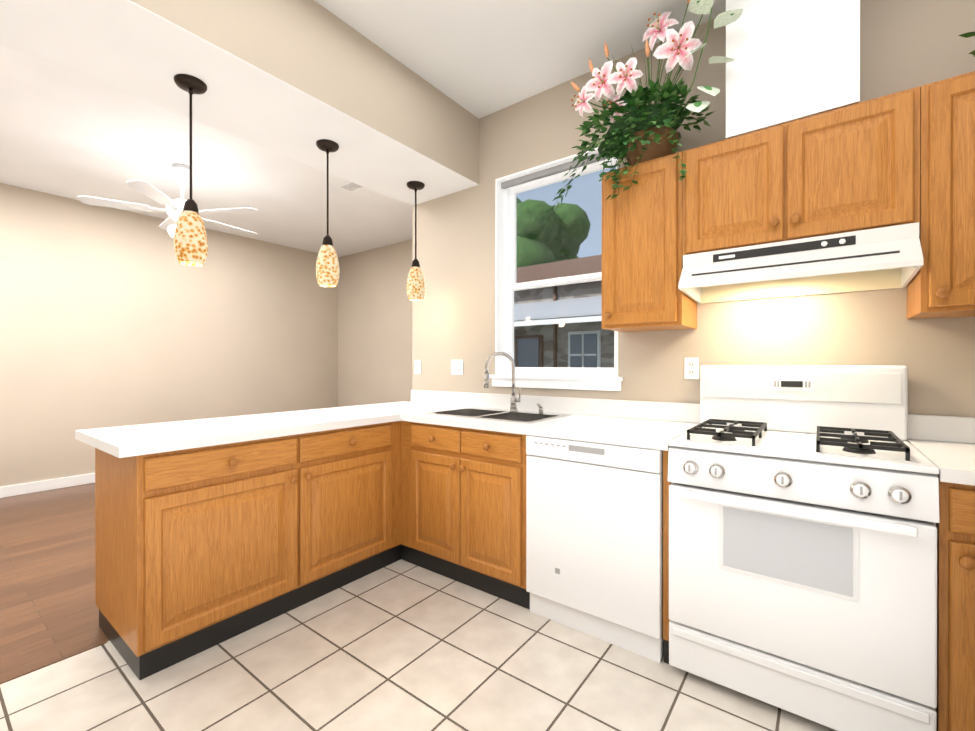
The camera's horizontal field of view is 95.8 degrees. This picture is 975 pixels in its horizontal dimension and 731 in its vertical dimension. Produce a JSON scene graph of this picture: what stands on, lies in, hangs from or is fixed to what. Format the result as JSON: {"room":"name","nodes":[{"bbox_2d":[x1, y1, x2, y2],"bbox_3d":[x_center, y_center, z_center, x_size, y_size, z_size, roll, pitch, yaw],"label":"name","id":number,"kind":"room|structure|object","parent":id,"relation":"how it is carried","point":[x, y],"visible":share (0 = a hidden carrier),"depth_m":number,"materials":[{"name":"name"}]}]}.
{"room":"kitchen","nodes":[
{"label":"kitchen","id":0,"kind":"room"},
{"bbox_2d":[0,0,725,256],"bbox_3d":[-1.663,-1.604,1.831,7.500,0.623,7.600,0,0,37],"label":"ceiling","id":1,"kind":"structure","parent":0,"point":[391,98],"depth_m":2.51,"materials":[{"name":"paint"}]},
{"bbox_2d":[77,163,256,237],"bbox_3d":[-2.578,-1.361,3.740,1.258,0.615,1.270,0,0,37],"label":"ceiling fan","id":2,"kind":"object","parent":1,"relation":"hanging from","point":[173,210],"visible":0.62,"depth_m":3.59,"materials":[{"name":"white"}]},
{"bbox_2d":[173,74,207,265],"bbox_3d":[-1.357,-0.879,2.015,0.132,0.826,0.132,0,0,37],"label":"pendant light","id":3,"kind":"object","parent":1,"relation":"hanging from","point":[190,241],"visible":1,"depth_m":1.98,"materials":[{"name":"glass"}]},
{"bbox_2d":[316,139,339,286],"bbox_3d":[-0.937,-0.880,2.581,0.132,0.826,0.132,0,0,37],"label":"pendant light","id":4,"kind":"object","parent":1,"relation":"hanging from","point":[327,269],"visible":1,"depth_m":2.54,"materials":[{"name":"glass"}]},
{"bbox_2d":[336,181,365,192],"bbox_3d":[-1.233,-1.663,4.075,0.320,0.012,0.180,0,0,37],"label":"ceiling vent","id":5,"kind":"object","parent":1,"relation":"in","point":[349,186],"visible":0.54,"depth_m":4.10,"materials":[{"name":"white metal"}]},
{"bbox_2d":[406,181,424,300],"bbox_3d":[-0.513,-0.881,3.151,0.132,0.826,0.132,0,0,37],"label":"pendant light","id":6,"kind":"object","parent":1,"relation":"hanging from","point":[415,286],"visible":1,"depth_m":3.11,"materials":[{"name":"glass"}]},
{"bbox_2d":[0,483,836,730],"bbox_3d":[-1.663,1.262,1.837,7.100,0.104,7.200,0,0,37],"label":"floor","id":7,"kind":"structure","parent":0,"point":[400,645],"depth_m":1.76,"materials":[{"name":"tile"}]},
{"bbox_2d":[95,421,402,680],"bbox_3d":[-1.188,0.776,2.374,0.629,0.874,1.284,0,0,37],"label":"base cabinet","id":8,"kind":"object","parent":7,"relation":"on","point":[199,549],"depth_m":1.97,"materials":[{"name":"brown wood"}]},
{"bbox_2d":[75,407,402,457],"bbox_3d":[-1.212,0.318,2.357,0.720,0.040,1.350,0,0,37],"label":"countertop","id":9,"kind":"structure","parent":8,"relation":"on","point":[142,439],"depth_m":2.09,"materials":[{"name":"white"}]},
{"bbox_2d":[403,421,466,560],"bbox_3d":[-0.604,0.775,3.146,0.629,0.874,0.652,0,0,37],"label":"base cabinet","id":10,"kind":"object","parent":7,"relation":"on","point":[434,456],"depth_m":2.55,"materials":[{"name":"brown wood"}]},
{"bbox_2d":[343,352,699,450],"bbox_3d":[0.009,0.195,2.693,2.263,0.566,0.660,0,0,37],"label":"countertop","id":11,"kind":"structure","parent":10,"relation":"on","point":[640,424],"depth_m":2.49,"materials":[{"name":"white"}]},
{"bbox_2d":[423,407,572,423],"bbox_3d":[0.057,0.386,2.685,0.774,0.184,0.484,0,0,37],"label":"sink","id":12,"kind":"object","parent":11,"relation":"in","point":[513,415],"depth_m":2.72,"materials":[{"name":"silver metal"}]},
{"bbox_2d":[484,352,542,412],"bbox_3d":[0.163,0.102,2.763,0.345,0.382,0.192,0,0,37],"label":"faucet","id":13,"kind":"object","parent":11,"relation":"on","point":[513,402],"depth_m":2.81,"materials":[{"name":"silver metal"}]},
{"bbox_2d":[526,435,663,662],"bbox_3d":[0.629,0.778,2.212,0.633,0.872,0.636,0,0,37],"label":"dishwasher","id":14,"kind":"object","parent":7,"relation":"on","point":[594,539],"visible":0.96,"depth_m":1.93,"materials":[{"name":"white metal"}]},
{"bbox_2d":[668,365,938,730],"bbox_3d":[1.190,0.607,1.745,0.760,1.215,0.705,0,0,37],"label":"range","id":15,"kind":"object","parent":7,"relation":"on","point":[803,510],"visible":1,"depth_m":1.51,"materials":[{"name":"enameled metal"},{"name":"glass"},{"name":"cast iron"}]},
{"bbox_2d":[935,480,974,730],"bbox_3d":[1.702,0.778,1.418,0.440,0.874,0.629,0,0,37],"label":"base cabinet","id":16,"kind":"object","parent":7,"relation":"on","point":[955,710],"depth_m":1.28,"materials":[{"name":"brown wood"}]},
{"bbox_2d":[907,414,974,485],"bbox_3d":[1.857,0.271,1.301,0.834,0.140,0.653,0,0,37],"label":"countertop","id":17,"kind":"structure","parent":16,"relation":"on","point":[945,445],"depth_m":1.69,"materials":[{"name":"white"}]},
{"bbox_2d":[0,0,974,486],"bbox_3d":[-1.663,-0.276,1.834,7.500,2.980,7.600,0,0,37],"label":"wall","id":18,"kind":"structure","parent":0,"point":[112,318],"depth_m":4.03,"materials":[{"name":"paint"}]},
{"bbox_2d":[0,473,94,497],"bbox_3d":[-4.489,1.160,3.973,0.014,0.100,7.200,0,0,37],"label":"baseboard","id":19,"kind":"structure","parent":18,"relation":"attached to","point":[30,487],"depth_m":4.25,"materials":[{"name":"white"}]},
{"bbox_2d":[415,360,420,373],"bbox_3d":[-0.560,0.013,3.534,0.070,0.114,0.008,0,0,37],"label":"electrical outlet","id":20,"kind":"object","parent":18,"relation":"attached to","point":[417,366],"visible":1,"depth_m":3.53,"materials":[{"name":"white plastic"}]},
{"bbox_2d":[451,360,462,374],"bbox_3d":[-0.226,0.013,3.281,0.116,0.114,0.008,0,0,37],"label":"electrical outlet","id":21,"kind":"object","parent":18,"relation":"attached to","point":[456,367],"visible":1,"depth_m":3.28,"materials":[{"name":"white plastic"}]},
{"bbox_2d":[489,147,622,390],"bbox_3d":[0.449,-0.576,2.866,0.936,1.444,0.215,0,0,37],"label":"window","id":22,"kind":"structure","parent":18,"relation":"in","point":[508,188],"depth_m":3.00,"materials":[{"name":"white"}]},
{"bbox_2d":[602,152,696,331],"bbox_3d":[0.834,-0.591,2.275,0.390,0.802,0.331,0,0,37],"label":"upper cabinet","id":23,"kind":"object","parent":18,"relation":"attached to","point":[642,261],"depth_m":2.13,"materials":[{"name":"brown wood"}]},
{"bbox_2d":[542,0,742,224],"bbox_3d":[0.747,-1.254,2.206,0.976,0.984,0.463,0,0,37],"label":"flower arrangement","id":24,"kind":"object","parent":23,"relation":"on","point":[643,132],"visible":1,"depth_m":2.15,"materials":[{"name":"plant"}]},
{"bbox_2d":[684,358,698,378],"bbox_3d":[1.067,0.016,2.304,0.070,0.114,0.008,0,0,37],"label":"electrical outlet","id":25,"kind":"object","parent":18,"relation":"attached to","point":[691,368],"visible":1,"depth_m":2.30,"materials":[{"name":"white plastic"}]},
{"bbox_2d":[682,84,929,258],"bbox_3d":[1.307,-0.750,1.917,0.792,0.484,0.331,0,0,37],"label":"upper cabinet","id":26,"kind":"object","parent":18,"relation":"attached to","point":[902,157],"depth_m":1.73,"materials":[{"name":"brown wood"}]},
{"bbox_2d":[678,222,922,303],"bbox_3d":[1.284,-0.413,1.887,0.782,0.185,0.408,0,0,37],"label":"range hood","id":27,"kind":"object","parent":26,"relation":"attached to","point":[890,257],"visible":1,"depth_m":1.81,"materials":[{"name":"white metal"}]},
{"bbox_2d":[907,71,974,318],"bbox_3d":[1.800,-0.590,1.545,0.440,0.802,0.331,0,0,37],"label":"upper cabinet","id":28,"kind":"object","parent":18,"relation":"attached to","point":[944,286],"depth_m":1.51,"materials":[{"name":"brown wood"}]},
{"bbox_2d":[958,32,974,56],"bbox_3d":[1.871,-1.149,1.441,0.475,0.315,0.234,0,0,37],"label":"plant","id":29,"kind":"object","parent":28,"relation":"on","point":[968,34],"visible":1,"depth_m":1.55,"materials":[{"name":"plant"}]},
{"label":"outside","id":30,"kind":"structure","parent":0,"visible":0},
{"bbox_3d":[15.900,7.233,41.096,100.000,0.200,79.000,0,0,37],"label":"ground","id":31,"kind":"structure","parent":30,"visible":0},
{"bbox_2d":[516,197,590,267],"bbox_3d":[6.621,-1.039,27.974,25.230,16.398,19.117,0,0,37],"label":"trees","id":32,"kind":"object","parent":31,"relation":"on","point":[557,223],"depth_m":21.12,"materials":[{"name":"green plant"}]},
{"bbox_2d":[514,254,613,375],"bbox_3d":[2.993,1.764,14.301,7.300,10.850,7.900,0,0,37],"label":"house","id":33,"kind":"structure","parent":31,"relation":"on","point":[537,355],"depth_m":10.30,"materials":[{"name":"grey"}]}
]}

